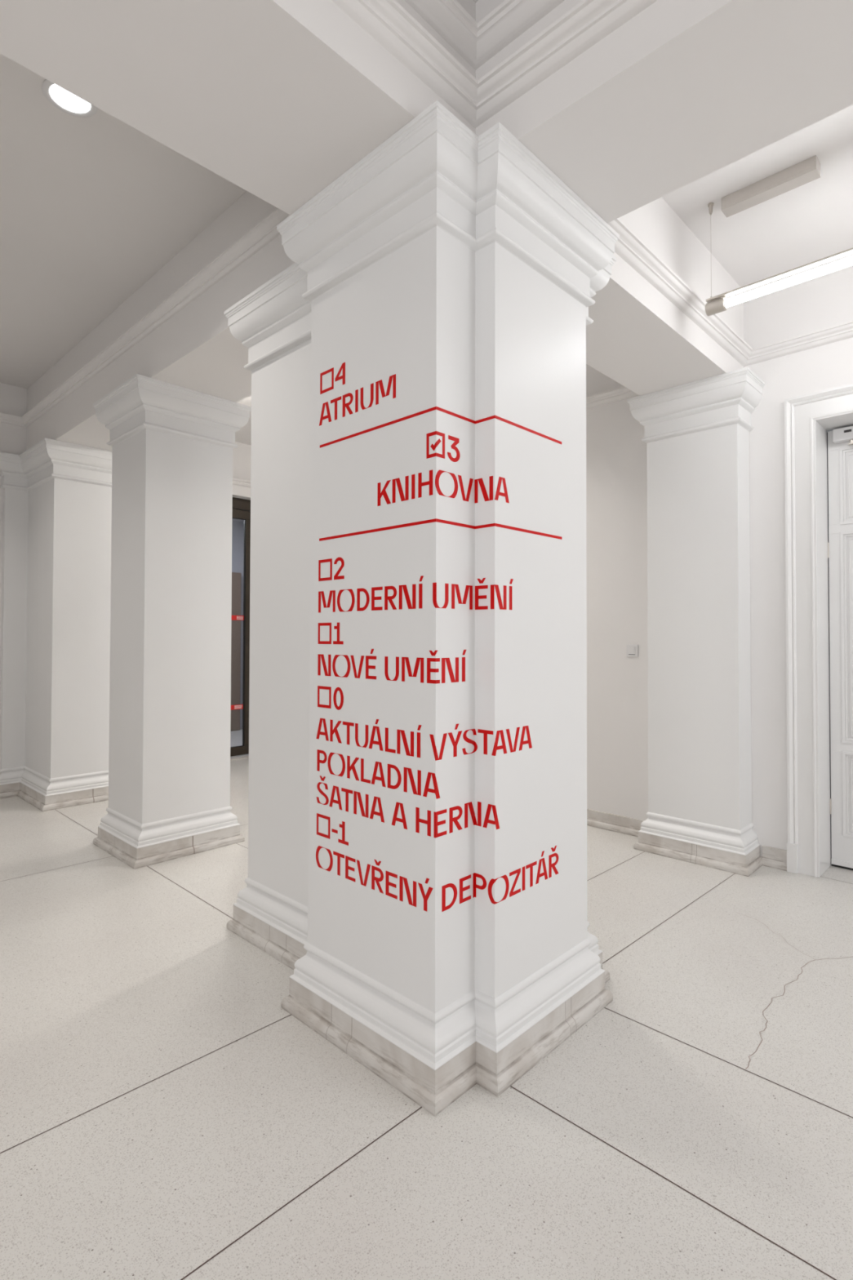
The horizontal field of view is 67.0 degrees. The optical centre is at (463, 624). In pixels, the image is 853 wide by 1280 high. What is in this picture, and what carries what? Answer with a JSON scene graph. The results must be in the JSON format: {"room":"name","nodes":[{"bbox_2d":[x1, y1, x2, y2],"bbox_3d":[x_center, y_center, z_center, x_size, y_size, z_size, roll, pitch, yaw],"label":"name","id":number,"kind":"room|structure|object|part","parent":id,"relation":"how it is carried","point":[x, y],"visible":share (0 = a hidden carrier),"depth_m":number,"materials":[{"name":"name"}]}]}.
{"room":"museum","nodes":[
{"label":"museum","id":0,"kind":"room"},
{"bbox_2d":[0,441,250,709],"bbox_3d":[-4.763,-0.306,4.737,0.300,3.470,7.470,-1,-1,42],"label":"wall","id":1,"kind":"structure","parent":0,"point":[241,454],"depth_m":7.05,"materials":[{"name":"white paint"}]},
{"bbox_2d":[0,208,290,427],"bbox_3d":[-3.676,-1.781,2.300,4.481,0.094,4.682,-1,-1,42],"label":"trim","id":2,"kind":"structure","parent":1,"relation":"attached to","point":[264,232],"depth_m":3.58,"materials":[{"name":"white paint"}]},
{"bbox_2d":[230,497,250,760],"bbox_3d":[-2.856,0.025,6.742,0.172,2.885,1.510,-1,-1,42],"label":"door","id":3,"kind":"structure","parent":1,"relation":"in","point":[241,516],"depth_m":7.21,"materials":[{"name":"glass"}]},
{"bbox_2d":[231,704,243,710],"bbox_3d":[-2.677,0.918,7.006,0.002,0.052,0.586,-1,-1,42],"label":"sticker","id":4,"kind":"object","parent":3,"relation":"attached to","point":[235,706],"visible":0.22,"depth_m":7.17,"materials":[{"name":"red plastic"}]},
{"bbox_3d":[-2.693,0.086,7.009,0.006,2.544,0.641,-1,-1,42],"label":"pane","id":5,"kind":"part","parent":3,"relation":"part of","materials":[{"name":"clear glass"}]},
{"bbox_2d":[231,615,244,620],"bbox_3d":[-2.676,-0.077,7.025,0.002,0.054,0.588,-1,-1,42],"label":"sticker","id":6,"kind":"object","parent":3,"relation":"attached to","point":[233,617],"visible":0.18,"depth_m":7.19,"materials":[{"name":"red plastic"}]},
{"bbox_3d":[-2.897,0.025,6.780,0.060,2.885,1.510,-1,-1,42],"label":"frame","id":7,"kind":"part","parent":3,"relation":"part of","materials":[{"name":"brown wood"}]},
{"bbox_2d":[0,754,852,1279],"bbox_3d":[-1.677,1.450,2.379,13.000,0.121,8.370,-1,-1,42],"label":"floor","id":8,"kind":"structure","parent":0,"point":[164,1116],"depth_m":1.85,"materials":[{"name":"stone"}]},
{"bbox_2d":[0,438,112,811],"bbox_3d":[-3.356,0.009,5.419,0.860,2.868,0.893,-1,-1,42],"label":"pillar","id":9,"kind":"structure","parent":8,"relation":"on","point":[56,593],"depth_m":5.26,"materials":[{"name":"white paint"}]},
{"bbox_3d":[-3.374,1.273,5.411,0.815,0.124,0.803,-1,-1,42],"label":"moulding","id":10,"kind":"part","parent":9,"relation":"part of","materials":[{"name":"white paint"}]},
{"bbox_2d":[93,373,251,869],"bbox_3d":[-1.923,-0.011,4.225,0.727,2.868,0.736,-1,-1,42],"label":"pillar","id":11,"kind":"structure","parent":8,"relation":"on","point":[173,445],"depth_m":4.01,"materials":[{"name":"white paint"}]},
{"bbox_3d":[-1.924,1.253,4.202,0.637,0.124,0.646,-1,-1,42],"label":"moulding","id":12,"kind":"part","parent":11,"relation":"part of","materials":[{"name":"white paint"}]},
{"bbox_2d":[223,100,619,1115],"bbox_3d":[-0.288,-0.037,2.681,1.660,2.868,1.024,-1,-1,42],"label":"pillar","id":13,"kind":"structure","parent":8,"relation":"on","point":[417,786],"depth_m":2.12,"materials":[{"name":"white paint"}]},
{"bbox_3d":[-0.290,1.227,2.658,1.570,0.124,0.934,-1,-1,42],"label":"moulding","id":14,"kind":"part","parent":13,"relation":"part of","materials":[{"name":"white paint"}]},
{"bbox_2d":[626,367,764,876],"bbox_3d":[1.422,-0.012,3.965,0.749,2.868,0.296,-1,-1,42],"label":"column","id":15,"kind":"structure","parent":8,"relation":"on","point":[696,437],"depth_m":3.88,"materials":[{"name":"white paint"}]},
{"bbox_3d":[1.435,1.252,3.959,0.659,0.124,0.251,-1,-1,42],"label":"moulding","id":16,"kind":"part","parent":15,"relation":"part of","materials":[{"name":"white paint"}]},
{"bbox_2d":[0,0,852,454],"bbox_3d":[-0.818,-1.867,1.595,10.400,0.751,8.070,-1,-1,42],"label":"ceiling","id":17,"kind":"structure","parent":0,"point":[212,117],"depth_m":2.16,"materials":[{"name":"white paint"}]},
{"bbox_2d":[41,80,97,117],"bbox_3d":[-1.553,-2.073,2.538,0.188,0.007,0.188,-1,-1,42],"label":"recessed light","id":18,"kind":"object","parent":17,"relation":"in","point":[64,100],"visible":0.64,"depth_m":2.55,"materials":[{"name":"white plastic"}]},
{"bbox_2d":[49,84,90,112],"bbox_3d":[-1.553,-2.075,2.538,0.138,0.003,0.138,-1,-1,42],"label":"diffuser","id":19,"kind":"object","parent":18,"relation":"attached to","point":[61,99],"depth_m":2.55,"materials":[{"name":"white plastic"}]},
{"bbox_2d":[404,0,564,71],"bbox_3d":[0.170,-1.880,-1.186,4.604,0.098,4.682,-1,-1,42],"label":"trim","id":20,"kind":"structure","parent":17,"relation":"attached to","point":[476,42],"depth_m":1.96,"materials":[{"name":"white paint"}]},
{"bbox_2d":[331,0,657,128],"bbox_3d":[0.170,-1.692,-1.189,4.604,0.091,4.682,-1,-1,42],"label":"trim","id":21,"kind":"structure","parent":17,"relation":"attached to","point":[588,22],"depth_m":1.84,"materials":[{"name":"white paint"}]},
{"bbox_2d":[721,155,820,217],"bbox_3d":[1.427,-1.999,2.984,0.423,0.107,0.090,-1,-1,42],"label":"ceiling light","id":22,"kind":"object","parent":17,"relation":"hanging from","point":[792,177],"depth_m":2.97,"materials":[{"name":"white metal"}]},
{"bbox_2d":[705,248,852,316],"bbox_3d":[1.441,-1.596,2.963,0.626,0.191,0.090,-1,-1,42],"label":"pendant light","id":23,"kind":"object","parent":17,"relation":"hanging from","point":[718,304],"depth_m":2.93,"materials":[{"name":"white"}]},
{"bbox_3d":[1.771,-1.591,2.644,1.550,0.017,0.036,-1,-1,42],"label":"rail","id":24,"kind":"part","parent":23,"relation":"part of","materials":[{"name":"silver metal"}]},
{"bbox_2d":[586,253,852,857],"bbox_3d":[1.605,-0.307,4.242,10.400,3.470,0.350,-1,-1,42],"label":"wall","id":25,"kind":"structure","parent":0,"point":[617,683],"depth_m":3.92,"materials":[{"name":"white paint"}]},
{"bbox_2d":[232,386,638,487],"bbox_3d":[-1.069,-1.580,5.137,4.669,0.091,1.956,-1,-1,42],"label":"trim","id":26,"kind":"structure","parent":25,"relation":"attached to","point":[622,393],"depth_m":4.53,"materials":[{"name":"white paint"}]},
{"bbox_2d":[586,808,644,836],"bbox_3d":[-0.451,1.399,5.816,4.600,0.110,0.032,-1,-1,42],"label":"baseboard","id":27,"kind":"structure","parent":25,"relation":"attached to","point":[601,820],"depth_m":4.46,"materials":[{"name":"stone"}]},
{"bbox_2d":[626,644,638,656],"bbox_3d":[1.149,0.179,4.399,0.087,0.082,0.015,-1,-1,42],"label":"light switch","id":28,"kind":"object","parent":25,"relation":"attached to","point":[631,650],"visible":1,"depth_m":4.39,"materials":[{"name":"white plastic"}]},
{"bbox_2d":[607,217,852,366],"bbox_3d":[2.759,-1.638,1.666,4.604,0.091,1.956,-1,-1,42],"label":"trim","id":29,"kind":"structure","parent":25,"relation":"attached to","point":[629,246],"depth_m":3.36,"materials":[{"name":"white paint"}]},
{"bbox_2d":[761,844,786,871],"bbox_3d":[1.818,1.365,3.758,0.148,0.110,0.032,-1,-1,42],"label":"baseboard","id":30,"kind":"structure","parent":25,"relation":"attached to","point":[772,857],"depth_m":3.76,"materials":[{"name":"stone"}]},
{"bbox_2d":[784,383,852,877],"bbox_3d":[2.443,0.050,3.396,1.302,2.728,0.320,-1,-1,42],"label":"door","id":31,"kind":"structure","parent":25,"relation":"in","point":[819,513],"depth_m":3.70,"materials":[{"name":"white paint"}]},
{"bbox_3d":[2.436,0.120,3.387,1.000,2.584,0.252,-1,-1,42],"label":"frame","id":32,"kind":"part","parent":31,"relation":"part of","materials":[{"name":"white paint"}]},
{"bbox_3d":[2.318,-1.053,3.645,0.245,0.026,0.029,-1,-1,42],"label":"closer arm","id":33,"kind":"part","parent":31,"relation":"part of","materials":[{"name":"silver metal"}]}
]}

